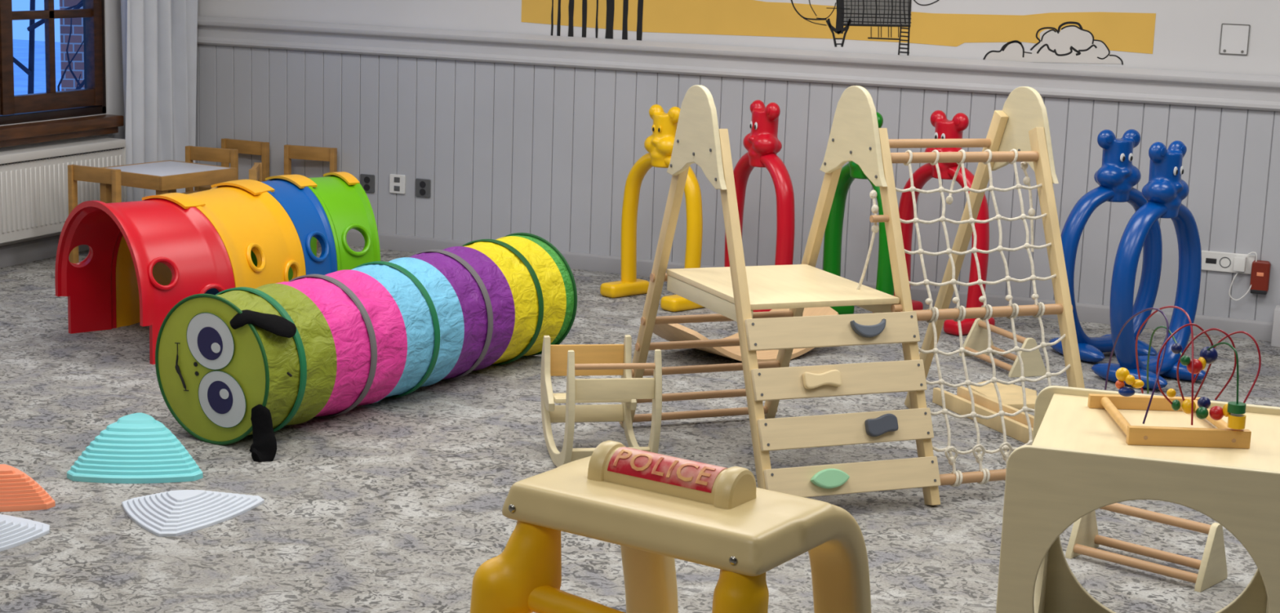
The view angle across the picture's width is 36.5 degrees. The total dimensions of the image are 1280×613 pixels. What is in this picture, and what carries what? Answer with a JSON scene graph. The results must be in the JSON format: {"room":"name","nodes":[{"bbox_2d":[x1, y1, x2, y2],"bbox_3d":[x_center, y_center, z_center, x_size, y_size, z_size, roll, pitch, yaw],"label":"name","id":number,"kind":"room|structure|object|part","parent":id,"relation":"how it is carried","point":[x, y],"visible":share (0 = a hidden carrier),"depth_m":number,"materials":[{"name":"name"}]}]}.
{"room":"children's playroom","nodes":[
{"label":"children's playroom","id":0,"kind":"room"},
{"bbox_2d":[0,0,124,246],"bbox_3d":[-4.336,-0.960,5.464,0.112,2.750,10.199,6,12,21],"label":"wall","id":1,"kind":"structure","parent":0,"point":[113,23],"depth_m":9.61,"materials":[{"name":"paint"}]},
{"bbox_2d":[0,235,88,267],"bbox_3d":[-4.328,0.352,5.673,0.018,0.097,10.167,6,12,21],"label":"baseboard","id":2,"kind":"structure","parent":1,"relation":"attached to","point":[11,255],"depth_m":9.16,"materials":[{"name":"grey wood"}]},
{"bbox_2d":[0,0,124,147],"bbox_3d":[-3.214,-1.439,8.293,0.400,1.585,2.700,6,12,21],"label":"window","id":3,"kind":"structure","parent":1,"relation":"in","point":[52,52],"depth_m":9.20,"materials":[{"name":"brown wood"}]},
{"bbox_3d":[-2.785,-1.626,9.130,0.005,1.260,0.600,6,12,21],"label":"glass","id":4,"kind":"part","parent":3,"relation":"part of","materials":[{"name":"blue"}]},
{"bbox_3d":[-2.782,-1.625,9.123,0.052,1.400,0.730,6,12,21],"label":"sash","id":5,"kind":"part","parent":3,"relation":"part of","materials":[{"name":"brown wood"}]},
{"bbox_3d":[-3.240,-0.704,8.432,0.400,0.088,2.700,6,12,21],"label":"sill","id":6,"kind":"part","parent":3,"relation":"part of","materials":[{"name":"brown wood"}]},
{"bbox_2d":[0,137,126,243],"bbox_3d":[-3.161,-0.324,8.251,0.157,0.545,2.975,6,12,21],"label":"radiator","id":7,"kind":"object","parent":1,"relation":"attached to","point":[34,200],"visible":0.74,"depth_m":9.01,"materials":[{"name":"metal"}]},
{"bbox_2d":[120,0,197,201],"bbox_3d":[-2.457,-1.469,9.668,0.116,2.253,0.841,6,12,21],"label":"curtain","id":8,"kind":"object","parent":1,"relation":"hanging from","point":[159,37],"visible":0.68,"depth_m":9.79,"materials":[{"name":"white fabric"}]},
{"bbox_2d":[0,242,1279,612],"bbox_3d":[-0.033,0.910,4.003,9.400,0.080,10.387,6,12,21],"label":"floor","id":9,"kind":"structure","parent":0,"point":[387,505],"depth_m":5.70,"materials":[{"name":"grey carpet"}]},
{"bbox_2d":[0,514,49,551],"bbox_3d":[-1.746,0.575,5.077,0.305,0.060,0.352,6,12,21],"label":"stepping stone","id":10,"kind":"object","parent":9,"relation":"on","point":[15,531],"visible":1,"depth_m":5.06,"materials":[{"name":"grey rubber"}]},
{"bbox_2d":[0,464,55,511],"bbox_3d":[-1.775,0.494,5.387,0.309,0.100,0.322,6,12,21],"label":"stepping stone","id":11,"kind":"object","parent":9,"relation":"on","point":[19,491],"visible":1,"depth_m":5.33,"materials":[{"name":"orange rubber"}]},
{"bbox_2d":[67,164,121,263],"bbox_3d":[-2.421,-0.400,8.909,0.280,0.500,0.260,7,12,25],"label":"child chair","id":12,"kind":"object","parent":9,"relation":"on","point":[75,172],"visible":0.2,"depth_m":8.78,"materials":[{"name":"brown wood"}]},
{"bbox_3d":[-2.585,-0.397,8.864,0.025,0.500,0.036,7,12,25],"label":"leg","id":13,"kind":"part","parent":12,"relation":"part of","materials":[{"name":"brown wood"}]},
{"bbox_3d":[-2.463,-0.595,8.770,0.230,0.068,0.022,7,12,25],"label":"rail","id":14,"kind":"part","parent":12,"relation":"part of","materials":[{"name":"brown wood"}]},
{"bbox_3d":[-2.356,-0.369,8.755,0.025,0.500,0.036,7,12,25],"label":"leg","id":15,"kind":"part","parent":12,"relation":"part of","materials":[{"name":"brown wood"}]},
{"bbox_2d":[66,413,203,484],"bbox_3d":[-1.453,0.429,5.730,0.353,0.122,0.363,6,12,21],"label":"stepping stone","id":16,"kind":"object","parent":9,"relation":"on","point":[137,448],"visible":1,"depth_m":5.69,"materials":[{"name":"teal rubber"}]},
{"bbox_2d":[99,160,237,203],"bbox_3d":[-2.256,-0.436,9.262,0.440,0.450,0.500,8,12,30],"label":"table","id":17,"kind":"object","parent":9,"relation":"on","point":[166,176],"visible":0.54,"depth_m":9.13,"materials":[{"name":"white laminate"}]},
{"bbox_3d":[-2.519,-0.422,9.176,0.040,0.436,0.040,8,12,30],"label":"leg","id":18,"kind":"part","parent":17,"relation":"part of","materials":[{"name":"brown wood"}]},
{"bbox_3d":[-2.211,-0.377,8.995,0.040,0.436,0.040,8,12,30],"label":"leg","id":19,"kind":"part","parent":17,"relation":"part of","materials":[{"name":"brown wood"}]},
{"bbox_3d":[-2.301,-0.481,9.531,0.040,0.436,0.040,8,12,30],"label":"leg","id":20,"kind":"part","parent":17,"relation":"part of","materials":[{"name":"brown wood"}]},
{"bbox_2d":[121,489,264,537],"bbox_3d":[-1.278,0.537,5.362,0.338,0.060,0.423,6,12,21],"label":"stepping stone","id":21,"kind":"object","parent":9,"relation":"on","point":[170,513],"visible":1,"depth_m":5.29,"materials":[{"name":"grey rubber"}]},
{"bbox_2d":[181,145,238,194],"bbox_3d":[-2.178,-0.527,9.625,0.280,0.500,0.260,5,11,18],"label":"child chair","id":22,"kind":"object","parent":9,"relation":"on","point":[230,156],"visible":0.22,"depth_m":9.68,"materials":[{"name":"brown wood"}]},
{"bbox_3d":[-2.264,-0.557,9.768,0.025,0.500,0.036,5,11,18],"label":"leg","id":23,"kind":"part","parent":22,"relation":"part of","materials":[{"name":"brown wood"}]},
{"bbox_3d":[-2.178,-0.544,9.620,0.232,0.015,0.250,5,11,18],"label":"seat","id":24,"kind":"part","parent":22,"relation":"part of","materials":[{"name":"brown wood"}]},
{"bbox_3d":[-2.136,-0.758,9.688,0.230,0.068,0.022,5,11,18],"label":"rail","id":25,"kind":"part","parent":22,"relation":"part of","materials":[{"name":"brown wood"}]},
{"bbox_3d":[-2.022,-0.534,9.691,0.025,0.500,0.036,5,11,17],"label":"leg","id":26,"kind":"part","parent":22,"relation":"part of","materials":[{"name":"brown wood"}]},
{"bbox_2d":[54,171,380,364],"bbox_3d":[-1.648,-0.212,7.876,0.805,0.569,1.622,8,12,29],"label":"tunnel","id":27,"kind":"object","parent":9,"relation":"on","point":[149,255],"visible":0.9,"depth_m":7.61,"materials":[{"name":"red plastic"}]},
{"bbox_2d":[194,137,269,191],"bbox_3d":[-2.101,-0.597,10.008,0.280,0.500,0.260,7,12,24],"label":"child chair","id":28,"kind":"object","parent":9,"relation":"on","point":[248,147],"visible":0.25,"depth_m":10.03,"materials":[{"name":"brown wood"}]},
{"bbox_3d":[-2.100,-0.614,10.004,0.232,0.015,0.250,7,12,24],"label":"seat","id":29,"kind":"part","parent":28,"relation":"part of","materials":[{"name":"brown wood"}]},
{"bbox_3d":[-2.168,-0.629,10.160,0.025,0.500,0.036,7,12,24],"label":"leg","id":30,"kind":"part","parent":28,"relation":"part of","materials":[{"name":"brown wood"}]},
{"bbox_3d":[-2.046,-0.827,10.066,0.230,0.068,0.022,7,12,24],"label":"rail","id":31,"kind":"part","parent":28,"relation":"part of","materials":[{"name":"brown wood"}]},
{"bbox_3d":[-1.938,-0.601,10.055,0.025,0.500,0.036,7,12,24],"label":"leg","id":32,"kind":"part","parent":28,"relation":"part of","materials":[{"name":"brown wood"}]},
{"bbox_2d":[248,162,262,182],"bbox_3d":[-1.903,-0.408,9.046,0.260,0.500,0.280,1,11,-6],"label":"child chair","id":33,"kind":"object","parent":9,"relation":"on","point":[255,172],"visible":0.21,"depth_m":9.00,"materials":[{"name":"brown wood"}]},
{"bbox_3d":[-1.778,-0.382,8.933,0.036,0.500,0.025,1,11,-6],"label":"leg","id":34,"kind":"part","parent":33,"relation":"part of","materials":[{"name":"brown wood"}]},
{"bbox_3d":[-1.785,-0.618,9.017,0.022,0.068,0.230,1,11,-6],"label":"rail","id":35,"kind":"part","parent":33,"relation":"part of","materials":[{"name":"brown wood"}]},
{"bbox_3d":[-1.804,-0.430,9.182,0.036,0.500,0.025,1,11,-6],"label":"leg","id":36,"kind":"part","parent":33,"relation":"part of","materials":[{"name":"brown wood"}]},
{"bbox_2d":[284,144,337,251],"bbox_3d":[-1.717,-0.550,9.830,0.280,0.500,0.260,5,11,16],"label":"child chair","id":37,"kind":"object","parent":9,"relation":"on","point":[294,152],"visible":0.23,"depth_m":9.88,"materials":[{"name":"brown wood"}]},
{"bbox_3d":[-1.808,-0.580,9.970,0.025,0.500,0.036,5,11,16],"label":"leg","id":38,"kind":"part","parent":37,"relation":"part of","materials":[{"name":"brown wood"}]},
{"bbox_3d":[-1.678,-0.781,9.894,0.230,0.068,0.022,5,11,16],"label":"rail","id":39,"kind":"part","parent":37,"relation":"part of","materials":[{"name":"brown wood"}]},
{"bbox_3d":[-1.563,-0.558,9.901,0.025,0.500,0.036,5,11,16],"label":"leg","id":40,"kind":"part","parent":37,"relation":"part of","materials":[{"name":"brown wood"}]},
{"bbox_2d":[155,232,577,462],"bbox_3d":[-0.886,0.088,6.726,0.551,0.490,1.812,8,13,31],"label":"tunnel","id":41,"kind":"object","parent":9,"relation":"on","point":[232,365],"visible":1,"depth_m":6.31,"materials":[{"name":"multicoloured fabric"}]},
{"bbox_2d":[540,334,662,466],"bbox_3d":[-0.127,0.283,5.999,0.282,0.400,0.526,0,11,-12],"label":"toy","id":42,"kind":"object","parent":9,"relation":"on","point":[569,361],"visible":0.9,"depth_m":6.09,"materials":[{"name":"brown wood"}]},
{"bbox_3d":[-0.255,0.284,5.972,0.020,0.400,0.526,0,11,-12],"label":"frame","id":43,"kind":"part","parent":42,"relation":"part of","materials":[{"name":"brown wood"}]},
{"bbox_3d":[0.001,0.283,6.027,0.020,0.400,0.526,0,11,-12],"label":"frame","id":44,"kind":"part","parent":42,"relation":"part of","materials":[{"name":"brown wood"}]},
{"bbox_2d":[600,104,704,311],"bbox_3d":[0.082,-0.453,8.635,0.245,0.879,0.488,-8,15,-43],"label":"arch","id":45,"kind":"object","parent":9,"relation":"on","point":[659,145],"visible":0.89,"depth_m":8.57,"materials":[{"name":"yellow plastic"}]},
{"bbox_2d":[470,440,871,612],"bbox_3d":[-0.011,0.647,2.961,0.608,0.826,0.820,9,13,33],"label":"police car","id":46,"kind":"object","parent":9,"relation":"on","point":[660,509],"visible":1,"depth_m":2.94,"materials":[{"name":"beige plastic"}]},
{"bbox_3d":[-0.198,0.489,3.018,0.152,0.344,0.086,0,11,-13],"label":"post","id":47,"kind":"part","parent":46,"relation":"part of","materials":[{"name":"yellow plastic"}]},
{"bbox_3d":[0.042,0.248,2.967,0.188,0.030,0.052,9,13,33],"label":"label panel","id":48,"kind":"part","parent":46,"relation":"part of","materials":[{"name":"red plastic"}]},
{"bbox_3d":[0.141,0.537,2.824,0.080,0.343,0.081,9,13,33],"label":"post","id":49,"kind":"part","parent":46,"relation":"part of","materials":[{"name":"yellow plastic"}]},
{"bbox_2d":[653,306,839,361],"bbox_3d":[0.406,0.099,7.655,0.834,0.181,0.380,-7,14,-39],"label":"board","id":50,"kind":"object","parent":9,"relation":"on","point":[676,331],"visible":0.3,"depth_m":7.52,"materials":[{"name":"beige wood"}]},
{"bbox_2d":[724,99,795,311],"bbox_3d":[0.510,-0.442,8.546,0.245,0.920,0.506,-4,12,-28],"label":"arch","id":51,"kind":"object","parent":9,"relation":"on","point":[762,144],"visible":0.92,"depth_m":8.42,"materials":[{"name":"red plastic"}]},
{"bbox_2d":[619,84,1084,505],"bbox_3d":[0.682,-0.097,6.064,1.158,1.179,1.145,-2,12,-22],"label":"climbing frame","id":52,"kind":"object","parent":9,"relation":"on","point":[1020,131],"visible":0.91,"depth_m":5.82,"materials":[{"name":"brown wood"}]},
{"bbox_3d":[0.053,-0.080,6.170,0.030,1.063,0.482,-2,12,-22],"label":"leg","id":53,"kind":"part","parent":52,"relation":"part of","materials":[{"name":"brown wood"}]},
{"bbox_3d":[0.171,-0.513,5.771,0.018,0.289,0.410,-2,12,-22],"label":"plate","id":54,"kind":"part","parent":52,"relation":"part of","materials":[{"name":"brown wood"}]},
{"bbox_3d":[0.300,0.041,5.577,0.030,1.063,0.482,-2,12,-22],"label":"leg","id":55,"kind":"part","parent":52,"relation":"part of","materials":[{"name":"brown wood"}]},
{"bbox_3d":[0.542,-0.101,6.370,0.030,1.063,0.482,-2,12,-22],"label":"leg","id":56,"kind":"part","parent":52,"relation":"part of","materials":[{"name":"brown wood"}]},
{"bbox_3d":[0.661,-0.533,5.971,0.018,0.289,0.410,-2,12,-22],"label":"plate","id":57,"kind":"part","parent":52,"relation":"part of","materials":[{"name":"brown wood"}]},
{"bbox_3d":[0.790,0.020,5.777,0.030,1.063,0.482,-2,12,-22],"label":"leg","id":58,"kind":"part","parent":52,"relation":"part of","materials":[{"name":"brown wood"}]},
{"bbox_3d":[1.062,-0.137,6.573,0.030,1.093,0.495,-2,12,-22],"label":"leg","id":59,"kind":"part","parent":52,"relation":"part of","materials":[{"name":"brown wood"}]},
{"bbox_3d":[1.223,-0.557,6.201,0.018,0.289,0.410,-2,12,-22],"label":"plate","id":60,"kind":"part","parent":52,"relation":"part of","materials":[{"name":"brown wood"}]},
{"bbox_3d":[1.307,-0.002,5.989,0.030,1.063,0.482,-2,12,-22],"label":"leg","id":61,"kind":"part","parent":52,"relation":"part of","materials":[{"name":"brown wood"}]},
{"bbox_2d":[822,111,893,315],"bbox_3d":[0.921,-0.372,8.252,0.245,0.920,0.506,-3,12,-26],"label":"arch","id":62,"kind":"object","parent":9,"relation":"on","point":[851,171],"visible":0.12,"depth_m":8.37,"materials":[{"name":"green plastic"}]},
{"bbox_2d":[872,110,995,335],"bbox_3d":[1.284,-0.376,8.338,0.245,0.920,0.506,-7,14,-39],"label":"arch","id":63,"kind":"object","parent":9,"relation":"on","point":[945,128],"visible":0.57,"depth_m":8.23,"materials":[{"name":"red plastic"}]},
{"bbox_2d":[932,386,1034,444],"bbox_3d":[1.254,0.387,6.633,0.122,0.055,0.782,-2,12,-22],"label":"wooden ramp","id":64,"kind":"object","parent":9,"relation":"on","point":[1016,426],"visible":0.49,"depth_m":6.71,"materials":[{"name":"brown wood"}]},
{"bbox_3d":[1.300,0.385,6.652,0.022,0.055,0.782,-2,12,-22],"label":"rail","id":65,"kind":"part","parent":64,"relation":"part of","materials":[{"name":"brown wood"}]},
{"bbox_2d":[967,380,1036,409],"bbox_3d":[1.335,0.322,7.061,0.225,0.030,0.392,-1,11,-15],"label":"wooden plank","id":66,"kind":"object","parent":9,"relation":"on","point":[1011,395],"visible":0.44,"depth_m":7.01,"materials":[{"name":"brown wood"}]},
{"bbox_2d":[959,318,1046,377],"bbox_3d":[1.425,0.158,7.620,0.160,0.150,0.406,-2,11,-20],"label":"frame","id":67,"kind":"object","parent":9,"relation":"on","point":[976,340],"visible":0.76,"depth_m":7.54,"materials":[{"name":"brown wood"}]},
{"bbox_3d":[1.360,0.122,7.799,0.160,0.150,0.018,-2,11,-20],"label":"panel","id":68,"kind":"part","parent":67,"relation":"part of","materials":[{"name":"brown wood"}]},
{"bbox_3d":[1.490,0.194,7.441,0.160,0.150,0.018,-2,11,-20],"label":"panel","id":69,"kind":"part","parent":67,"relation":"part of","materials":[{"name":"brown wood"}]},
{"bbox_2d":[1048,128,1162,362],"bbox_3d":[1.888,-0.251,7.792,0.496,0.920,0.340,-3,12,-25],"label":"arch","id":70,"kind":"object","parent":9,"relation":"on","point":[1117,176],"visible":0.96,"depth_m":7.71,"materials":[{"name":"blue plastic"}]},
{"bbox_2d":[995,385,1279,612],"bbox_3d":[1.133,0.554,4.266,0.617,0.600,0.612,5,11,16],"label":"box","id":71,"kind":"object","parent":9,"relation":"on","point":[1078,462],"visible":0.93,"depth_m":4.02,"materials":[{"name":"brown wood"}]},
{"bbox_3d":[0.885,0.549,4.342,0.016,0.565,0.576,5,11,16],"label":"panel","id":72,"kind":"part","parent":71,"relation":"part of","materials":[{"name":"brown wood"}]},
{"bbox_3d":[1.142,0.284,4.215,0.533,0.018,0.576,5,11,16],"label":"panel","id":73,"kind":"part","parent":71,"relation":"part of","materials":[{"name":"beige wood"}]},
{"bbox_2d":[1087,306,1261,448],"bbox_3d":[1.169,0.134,4.244,0.293,0.269,0.353,2,11,-1],"label":"bead maze","id":74,"kind":"object","parent":71,"relation":"on","point":[1233,434],"visible":1,"depth_m":4.13,"materials":[{"name":"brown wood"}]},
{"bbox_3d":[1.155,0.220,4.429,0.264,0.030,0.020,2,11,-1],"label":"rail","id":75,"kind":"part","parent":74,"relation":"part of","materials":[{"name":"brown wood"}]},
{"bbox_3d":[1.160,0.276,4.110,0.258,0.038,0.020,2,11,-1],"label":"rail","id":76,"kind":"part","parent":74,"relation":"part of","materials":[{"name":"brown wood"}]},
{"bbox_3d":[1.379,0.594,4.197,0.016,0.565,0.576,5,11,16],"label":"panel","id":77,"kind":"part","parent":71,"relation":"part of","materials":[{"name":"brown wood"}]},
{"bbox_2d":[1065,502,1227,592],"bbox_3d":[1.347,0.615,5.155,0.389,0.165,0.160,11,14,40],"label":"frame","id":78,"kind":"object","parent":9,"relation":"on","point":[1084,539],"visible":0.8,"depth_m":5.13,"materials":[{"name":"brown wood"}]},
{"bbox_3d":[1.207,0.588,5.273,0.018,0.165,0.160,11,14,40],"label":"panel","id":79,"kind":"part","parent":78,"relation":"part of","materials":[{"name":"brown wood"}]},
{"bbox_3d":[1.487,0.642,5.036,0.018,0.165,0.160,11,14,40],"label":"panel","id":80,"kind":"part","parent":78,"relation":"part of","materials":[{"name":"brown wood"}]},
{"bbox_2d":[1091,140,1207,389],"bbox_3d":[1.966,-0.168,7.369,0.496,0.920,0.340,-7,14,-40],"label":"arch","id":81,"kind":"object","parent":9,"relation":"on","point":[1165,190],"visible":0.98,"depth_m":7.28,"materials":[{"name":"blue plastic"}]},
{"bbox_2d":[195,0,1279,322],"bbox_3d":[1.939,-1.306,8.449,9.450,2.750,0.120,6,12,21],"label":"wall","id":82,"kind":"structure","parent":0,"point":[548,153],"depth_m":9.17,"materials":[{"name":"paint"}]},
{"bbox_2d":[360,173,374,192],"bbox_3d":[-1.385,-0.626,9.872,0.082,0.092,0.012,6,12,21],"label":"wall socket","id":83,"kind":"object","parent":82,"relation":"attached to","point":[366,181],"visible":0.86,"depth_m":9.87,"materials":[{"name":"plastic"}]},
{"bbox_2d":[389,173,405,194],"bbox_3d":[-1.224,-0.618,9.806,0.088,0.096,0.012,6,12,21],"label":"wall socket","id":84,"kind":"object","parent":82,"relation":"attached to","point":[397,182],"visible":1,"depth_m":9.80,"materials":[{"name":"white plastic"}]},
{"bbox_2d":[415,177,431,197],"bbox_3d":[-1.089,-0.595,9.755,0.082,0.092,0.012,6,12,21],"label":"wall socket","id":85,"kind":"object","parent":82,"relation":"attached to","point":[423,186],"visible":1,"depth_m":9.75,"materials":[{"name":"plastic"}]},
{"bbox_2d":[196,15,1279,111],"bbox_3d":[1.897,-0.974,8.434,9.248,0.146,0.046,6,12,21],"label":"trim","id":86,"kind":"structure","parent":82,"relation":"attached to","point":[1193,88],"depth_m":8.96,"materials":[{"name":"white wood"}]},
{"bbox_2d":[317,229,1272,341],"bbox_3d":[1.867,0.016,8.636,9.248,0.081,0.016,6,12,21],"label":"baseboard","id":87,"kind":"structure","parent":82,"relation":"attached to","point":[1087,313],"depth_m":8.84,"materials":[{"name":"grey wood"}]},
{"bbox_2d":[520,0,1155,64],"bbox_3d":[0.819,-1.484,8.827,2.996,0.654,0.003,6,12,21],"label":"wall mural","id":88,"kind":"object","parent":82,"relation":"attached to","point":[1060,37],"visible":1,"depth_m":8.77},
{"bbox_2d":[1201,250,1255,274],"bbox_3d":[2.518,-0.189,8.331,0.224,0.084,0.014,6,12,21],"label":"strip","id":89,"kind":"object","parent":82,"relation":"attached to","point":[1219,261],"visible":0.86,"depth_m":8.33,"materials":[{"name":"white plastic"}]},
{"bbox_2d":[1228,252,1257,301],"bbox_3d":[2.571,-0.128,8.289,0.102,0.216,0.045,6,12,21],"label":"plug","id":90,"kind":"object","parent":89,"relation":"attached to","point":[1239,262],"visible":1,"depth_m":8.27,"materials":[{"name":"white plastic"}]},
{"bbox_2d":[1218,23,1250,55],"bbox_3d":[2.506,-1.127,8.190,0.116,0.128,0.006,6,12,21],"label":"cover plate","id":91,"kind":"object","parent":82,"relation":"attached to","point":[1234,37],"visible":1,"depth_m":8.19,"materials":[{"name":"paint"}]},
{"bbox_2d":[1249,260,1271,294],"bbox_3d":[2.642,-0.125,8.277,0.076,0.142,0.038,6,12,21],"label":"remote","id":92,"kind":"object","parent":82,"relation":"attached to","point":[1260,269],"visible":1,"depth_m":8.26,"materials":[{"name":"red plastic"}]},
{"bbox_2d":[1271,305,1279,347],"bbox_3d":[2.746,0.088,8.207,0.135,0.160,0.122,6,12,21],"label":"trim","id":93,"kind":"structure","parent":82,"relation":"attached to","point":[1275,341],"depth_m":8.17,"materials":[{"name":"white wood"}]}
]}

